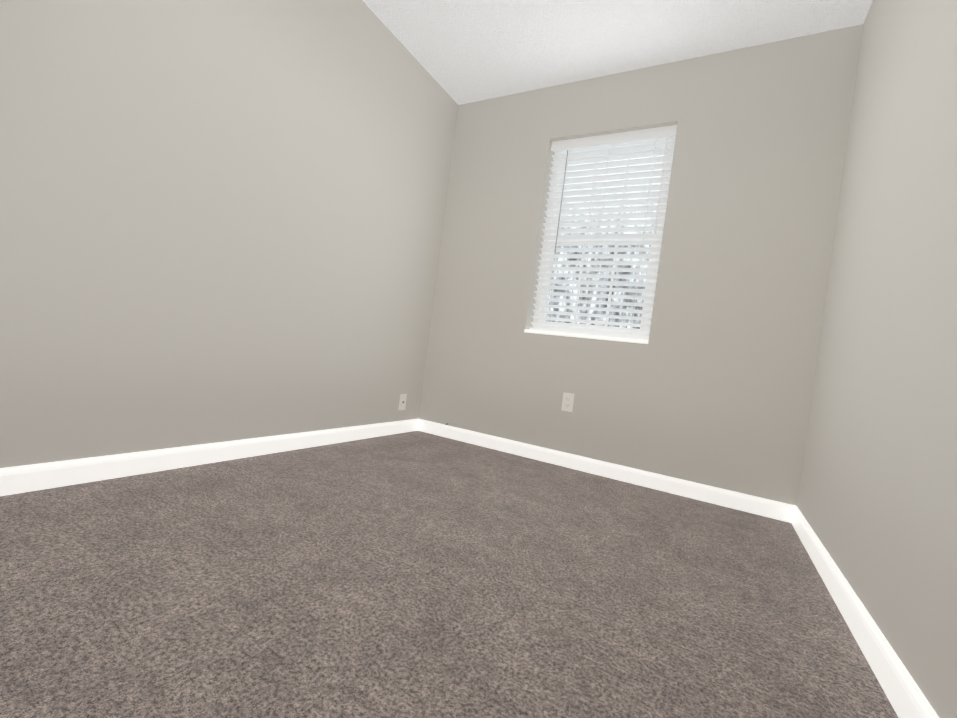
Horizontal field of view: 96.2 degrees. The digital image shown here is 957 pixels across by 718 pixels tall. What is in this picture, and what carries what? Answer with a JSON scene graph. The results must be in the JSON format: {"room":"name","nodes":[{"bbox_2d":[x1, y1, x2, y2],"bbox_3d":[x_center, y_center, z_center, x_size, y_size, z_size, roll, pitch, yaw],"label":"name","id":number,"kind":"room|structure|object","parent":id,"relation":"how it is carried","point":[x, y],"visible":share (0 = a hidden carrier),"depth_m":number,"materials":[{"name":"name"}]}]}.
{"room":"empty bedroom","nodes":[
{"label":"empty bedroom","id":0,"kind":"room"},
{"bbox_2d":[0,0,457,467],"bbox_3d":[-0.950,-0.747,2.144,0.110,2.440,2.484,8,1,29],"label":"wall","id":1,"kind":"structure","parent":0,"point":[221,220],"depth_m":1.78,"materials":[{"name":"paint"}]},
{"bbox_2d":[0,419,418,495],"bbox_3d":[-1.053,0.428,2.117,0.014,0.085,2.484,8,1,29],"label":"baseboard","id":2,"kind":"structure","parent":1,"relation":"attached to","point":[26,478],"depth_m":1.73,"materials":[{"name":"white wood"}]},
{"bbox_2d":[398,394,406,409],"bbox_3d":[-0.530,0.304,3.024,0.013,0.114,0.070,8,1,29],"label":"outlet plate","id":3,"kind":"object","parent":1,"relation":"attached to","point":[402,402],"visible":1,"depth_m":3.02,"materials":[{"name":"white plastic"}]},
{"bbox_2d":[0,431,897,717],"bbox_3d":[-0.854,0.560,1.111,3.483,0.100,4.507,8,1,29],"label":"floor","id":4,"kind":"structure","parent":0,"point":[414,575],"depth_m":1.08,"materials":[{"name":"carpet"}]},
{"bbox_2d":[362,0,872,104],"bbox_3d":[-0.531,-1.960,1.078,3.483,0.100,4.507,8,1,29],"label":"ceiling","id":5,"kind":"structure","parent":0,"point":[464,51],"depth_m":2.35,"materials":[{"name":"white paint"}]},
{"bbox_2d":[419,24,862,505],"bbox_3d":[0.751,-0.536,2.741,2.533,2.440,0.220,8,1,29],"label":"wall","id":6,"kind":"structure","parent":0,"point":[711,383],"depth_m":2.40,"materials":[{"name":"paint"}]},
{"bbox_2d":[561,392,574,411],"bbox_3d":[0.556,0.269,2.672,0.070,0.114,0.007,8,1,29],"label":"outlet","id":7,"kind":"object","parent":6,"relation":"attached to","point":[567,401],"visible":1,"depth_m":2.67,"materials":[{"name":"white plastic"}]},
{"bbox_2d":[524,329,647,343],"bbox_3d":[0.667,-0.138,2.700,0.772,0.020,0.132,8,1,29],"label":"window sill","id":8,"kind":"structure","parent":6,"relation":"attached to","point":[589,336],"depth_m":2.62,"materials":[{"name":"white wood"}]},
{"bbox_2d":[532,138,674,337],"bbox_3d":[0.800,-0.769,2.785,0.772,1.266,0.080,8,1,29],"label":"window","id":9,"kind":"structure","parent":6,"relation":"in","point":[608,306],"depth_m":2.76,"materials":[{"name":"plastic"}]},
{"bbox_2d":[529,125,676,340],"bbox_3d":[0.754,-0.773,2.701,0.762,1.260,0.076,8,1,29],"label":"window blind slats","id":10,"kind":"object","parent":9,"relation":"attached to","point":[666,133],"visible":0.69,"depth_m":2.69,"materials":[{"name":"plastic"}]},
{"bbox_2d":[418,419,796,522],"bbox_3d":[0.545,0.625,2.654,2.313,0.085,0.014,8,1,29],"label":"baseboard","id":11,"kind":"structure","parent":6,"relation":"attached to","point":[781,511],"depth_m":2.48,"materials":[{"name":"white wood"}]},
{"bbox_2d":[797,0,956,717],"bbox_3d":[0.782,-0.501,0.301,0.110,2.440,4.017,8,1,29],"label":"wall","id":12,"kind":"structure","parent":0,"point":[877,501],"depth_m":1.19,"materials":[{"name":"paint"}]},
{"bbox_2d":[791,507,938,717],"bbox_3d":[0.819,0.685,0.782,0.014,0.085,2.993,8,1,29],"label":"baseboard","id":13,"kind":"structure","parent":12,"relation":"attached to","point":[904,693],"depth_m":1.07,"materials":[{"name":"white wood"}]},
{"label":"outside","id":14,"kind":"structure","parent":0,"visible":0},
{"bbox_2d":[546,155,663,328],"bbox_3d":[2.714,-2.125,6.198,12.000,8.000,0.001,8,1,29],"label":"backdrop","id":15,"kind":"structure","parent":14,"point":[601,299],"depth_m":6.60,"materials":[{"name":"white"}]}
]}

